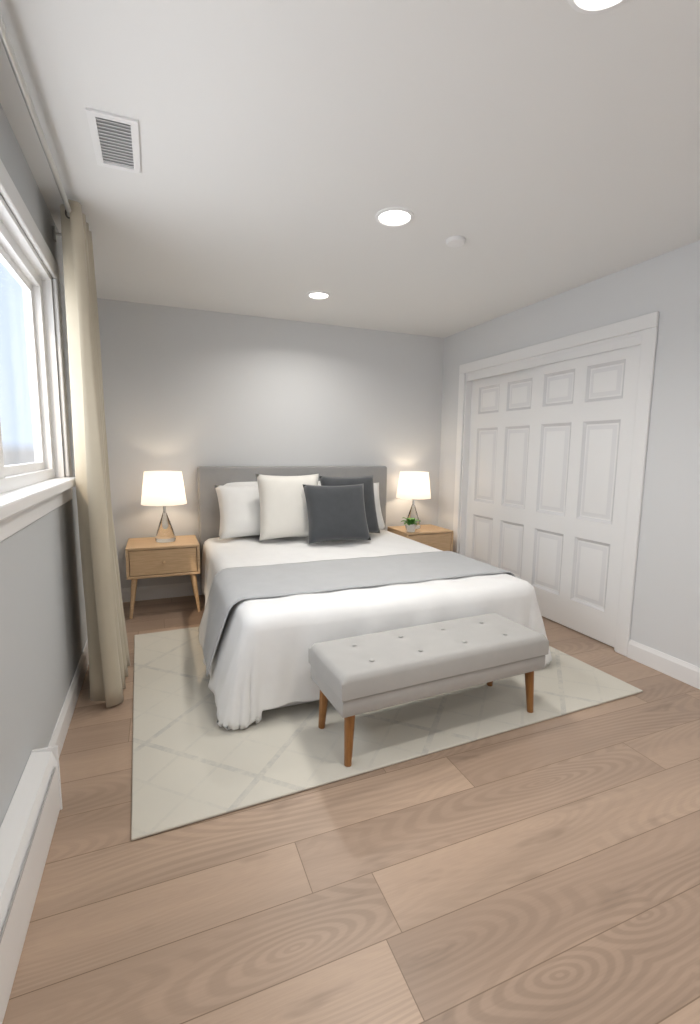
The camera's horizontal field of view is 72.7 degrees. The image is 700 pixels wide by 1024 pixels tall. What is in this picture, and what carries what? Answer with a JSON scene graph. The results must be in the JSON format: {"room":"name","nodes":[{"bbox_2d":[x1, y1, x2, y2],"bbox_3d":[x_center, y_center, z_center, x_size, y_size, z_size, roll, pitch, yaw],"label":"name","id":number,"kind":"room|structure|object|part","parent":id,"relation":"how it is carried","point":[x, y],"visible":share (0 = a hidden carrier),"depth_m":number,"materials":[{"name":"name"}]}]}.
{"room":"bedroom","nodes":[
{"label":"bedroom","id":0,"kind":"room"},
{"bbox_2d":[0,104,86,826],"bbox_3d":[-1.359,-0.206,2.033,0.120,2.400,3.704,-2,8,-22],"label":"wall","id":1,"kind":"structure","parent":0,"point":[38,660],"depth_m":1.81,"materials":[{"name":"grey paint"}]},
{"bbox_2d":[0,159,75,541],"bbox_3d":[-1.052,-0.495,1.317,0.180,1.165,2.440,-2,8,-22],"label":"window","id":2,"kind":"structure","parent":1,"relation":"in","point":[42,485],"depth_m":2.14,"materials":[{"name":"white"}]},
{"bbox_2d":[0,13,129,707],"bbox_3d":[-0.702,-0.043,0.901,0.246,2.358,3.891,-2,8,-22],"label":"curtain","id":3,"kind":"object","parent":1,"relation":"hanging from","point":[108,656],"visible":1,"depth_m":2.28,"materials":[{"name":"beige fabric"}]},
{"bbox_2d":[48,638,88,756],"bbox_3d":[-1.544,0.846,2.785,0.015,0.115,2.444,-2,8,-22],"label":"baseboard","id":4,"kind":"structure","parent":1,"relation":"attached to","point":[59,734],"depth_m":2.24,"materials":[{"name":"white wood"}]},
{"bbox_2d":[97,298,443,587],"bbox_3d":[-0.192,-0.519,4.543,4.173,2.400,0.120,-2,8,-22],"label":"wall","id":5,"kind":"structure","parent":0,"point":[187,392],"depth_m":4.13,"materials":[{"name":"white paint"}]},
{"bbox_2d":[121,582,202,601],"bbox_3d":[-0.542,0.637,4.483,3.153,0.115,0.015,-2,8,-22],"label":"baseboard","id":6,"kind":"structure","parent":5,"relation":"attached to","point":[163,591],"depth_m":4.05,"materials":[{"name":"white"}]},
{"bbox_2d":[0,0,699,337],"bbox_3d":[0.722,-1.429,1.924,4.353,0.100,5.554,-2,8,-22],"label":"ceiling","id":7,"kind":"structure","parent":0,"point":[533,151],"depth_m":1.77,"materials":[{"name":"white paint"}]},
{"bbox_2d":[86,108,140,173],"bbox_3d":[-0.873,-1.373,1.777,0.160,0.009,0.340,-2,8,-22],"label":"ceiling vent","id":8,"kind":"object","parent":7,"relation":"in","point":[115,139],"visible":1,"depth_m":1.75,"materials":[{"name":"white metal"}]},
{"bbox_2d":[307,291,329,298],"bbox_3d":[-0.230,-1.587,3.488,0.172,0.010,0.172,-2,8,-22],"label":"recessed light","id":9,"kind":"object","parent":7,"relation":"in","point":[318,295],"visible":1,"depth_m":3.48,"materials":[{"name":"white"}]},
{"bbox_2d":[375,207,413,226],"bbox_3d":[0.216,-1.429,2.309,0.186,0.010,0.186,-2,8,-22],"label":"recessed light","id":10,"kind":"object","parent":7,"relation":"in","point":[394,216],"visible":1,"depth_m":2.30,"materials":[{"name":"white plastic"}]},
{"bbox_2d":[446,236,465,246],"bbox_3d":[0.568,-1.450,2.558,0.104,0.024,0.104,-2,8,-22],"label":"smoke detector","id":11,"kind":"object","parent":7,"relation":"attached to","point":[455,241],"visible":1,"depth_m":2.53,"materials":[{"name":"white plastic"}]},
{"bbox_2d":[567,0,626,13],"bbox_3d":[0.617,-1.272,1.134,0.186,0.010,0.186,-2,8,-22],"label":"recessed light","id":12,"kind":"object","parent":7,"relation":"in","point":[590,6],"visible":1,"depth_m":1.20,"materials":[{"name":"white"}]},
{"bbox_2d":[2,595,699,1023],"bbox_3d":[0.693,1.050,2.246,4.353,0.100,5.554,-2,8,-22],"label":"floor","id":13,"kind":"structure","parent":0,"point":[542,873],"depth_m":1.40,"materials":[{"name":"brown wood"}]},
{"bbox_2d":[0,745,61,1023],"bbox_3d":[-0.555,1.100,0.425,0.078,0.243,2.684,-2,8,-22],"label":"heater","id":14,"kind":"object","parent":13,"relation":"on","point":[27,827],"visible":1,"depth_m":1.31,"materials":[{"name":"white"}]},
{"bbox_2d":[125,535,200,618],"bbox_3d":[-1.482,0.501,3.797,0.520,0.541,0.463,-2,8,-22],"label":"nightstand","id":15,"kind":"object","parent":13,"relation":"on","point":[148,557],"visible":1,"depth_m":3.60,"materials":[{"name":"brown wood"}]},
{"bbox_2d":[141,471,186,542],"bbox_3d":[-1.460,-0.042,3.741,0.336,0.549,0.336,-2,8,-22],"label":"lamp","id":16,"kind":"object","parent":15,"relation":"on","point":[164,489],"visible":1,"depth_m":3.61,"materials":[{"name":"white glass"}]},
{"bbox_3d":[-1.458,-0.190,3.722,0.336,0.250,0.336,-2,8,-22],"label":"lamp shade","id":17,"kind":"part","parent":16,"relation":"part of","materials":[{"name":"white fabric"}]},
{"bbox_2d":[197,466,551,729],"bbox_3d":[-0.090,0.272,3.406,1.976,1.124,2.220,-2,8,-22],"label":"bed","id":18,"kind":"object","parent":13,"relation":"on","point":[297,563],"visible":0.96,"depth_m":2.76,"materials":[{"name":"white fabric"}]},
{"bbox_2d":[214,483,300,539],"bbox_3d":[-0.766,-0.015,3.982,0.686,0.420,0.270,-2,8,-22],"label":"pillow","id":19,"kind":"object","parent":18,"relation":"on","point":[239,503],"depth_m":3.86,"materials":[{"name":"white fabric"}]},
{"bbox_3d":[-0.474,0.123,4.367,1.740,1.085,0.130,-2,8,-22],"label":"headboard","id":20,"kind":"part","parent":18,"relation":"part of","materials":[{"name":"grey fabric"}]},
{"bbox_2d":[302,483,371,543],"bbox_3d":[-0.103,0.004,3.797,0.526,0.445,0.253,-2,8,-22],"label":"cushion","id":21,"kind":"object","parent":18,"relation":"on","point":[329,513],"depth_m":3.73,"materials":[{"name":"grey fabric"}]},
{"bbox_2d":[198,550,524,676],"bbox_3d":[0.093,0.541,2.965,1.968,0.376,0.650,-2,8,-22],"label":"throw","id":22,"kind":"object","parent":18,"relation":"on","point":[231,588],"depth_m":2.76,"materials":[{"name":"grey fabric"}]},
{"bbox_2d":[131,627,642,840],"bbox_3d":[0.054,0.902,2.895,2.500,0.010,1.860,-3,8,-24],"label":"rug","id":23,"kind":"object","parent":13,"relation":"on","point":[193,761],"visible":0.56,"depth_m":2.15,"materials":[{"name":"beige carpet"}]},
{"bbox_2d":[309,613,548,766],"bbox_3d":[0.379,0.782,2.233,1.080,0.405,0.375,-3,8,-25],"label":"bench","id":24,"kind":"object","parent":23,"relation":"on","point":[351,677],"visible":1,"depth_m":2.07,"materials":[{"name":"fabric"}]},
{"bbox_2d":[309,613,548,701],"bbox_3d":[0.381,0.631,2.213,1.098,0.101,0.431,-2,8,-22],"label":"cushion","id":25,"kind":"object","parent":24,"relation":"on","point":[368,666],"depth_m":2.09,"materials":[{"name":"fabric"}]},
{"bbox_2d":[387,524,452,551],"bbox_3d":[0.685,0.422,4.679,0.500,0.521,0.438,-2,8,-22],"label":"nightstand","id":26,"kind":"object","parent":13,"relation":"on","point":[437,537],"visible":0.56,"depth_m":4.53,"materials":[{"name":"brown wood"}]},
{"bbox_2d":[401,517,420,531],"bbox_3d":[0.568,0.116,4.463,0.193,0.137,0.157,-2,8,-22],"label":"plant","id":27,"kind":"object","parent":26,"relation":"on","point":[411,523],"visible":1,"depth_m":4.42,"materials":[{"name":"green plant"}]},
{"bbox_3d":[0.570,0.148,4.454,0.098,0.075,0.098,-2,8,-22],"label":"pot","id":28,"kind":"part","parent":27,"relation":"part of","materials":[{"name":"white ceramic"}]},
{"bbox_2d":[396,471,430,528],"bbox_3d":[0.620,-0.116,4.651,0.336,0.549,0.336,-2,8,-22],"label":"lamp","id":29,"kind":"object","parent":26,"relation":"on","point":[413,485],"visible":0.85,"depth_m":4.51,"materials":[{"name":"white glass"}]},
{"bbox_3d":[0.622,-0.264,4.632,0.336,0.250,0.336,-2,8,-22],"label":"lamp shade","id":30,"kind":"part","parent":29,"relation":"part of","materials":[{"name":"white fabric"}]},
{"bbox_3d":[0.653,-0.227,4.649,0.208,0.320,0.239,-2,8,-22],"label":"stem","id":31,"kind":"part","parent":29,"relation":"part of","materials":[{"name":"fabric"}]},
{"bbox_2d":[437,240,699,666],"bbox_3d":[1.948,-0.239,2.581,0.120,2.400,5.154,-2,8,-22],"label":"wall","id":32,"kind":"structure","parent":0,"point":[665,619],"depth_m":2.78,"materials":[{"name":"white paint"}]},
{"bbox_2d":[465,367,533,578],"bbox_3d":[1.323,-0.247,4.193,0.034,1.970,0.910,-2,8,-22],"label":"closet doors","id":33,"kind":"structure","parent":32,"relation":"in","point":[501,406],"depth_m":4.18,"materials":[{"name":"white wood"}]},
{"bbox_2d":[453,311,658,656],"bbox_3d":[1.460,-0.243,3.789,0.148,2.085,1.950,-2,8,-22],"label":"trim","id":34,"kind":"structure","parent":32,"relation":"attached to","point":[561,349],"depth_m":3.03,"materials":[{"name":"white wood"}]},
{"bbox_2d":[521,345,640,646],"bbox_3d":[1.601,-0.141,3.400,0.034,1.970,0.910,-2,8,-22],"label":"closet doors","id":35,"kind":"structure","parent":32,"relation":"in","point":[581,427],"depth_m":3.33,"materials":[{"name":"white wood"}]},
{"bbox_2d":[627,639,699,688],"bbox_3d":[2.292,1.036,1.663,0.015,0.115,2.893,-2,8,-22],"label":"baseboard","id":36,"kind":"structure","parent":32,"relation":"attached to","point":[675,668],"depth_m":2.77,"materials":[{"name":"white wood"}]},
{"label":"outside","id":37,"kind":"structure","parent":0,"visible":0},
{"bbox_2d":[0,261,34,465],"bbox_3d":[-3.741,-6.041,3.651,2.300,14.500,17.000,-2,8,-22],"label":"window pane","id":38,"kind":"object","parent":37,"point":[10,296],"depth_m":10.95,"materials":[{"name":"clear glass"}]}
]}

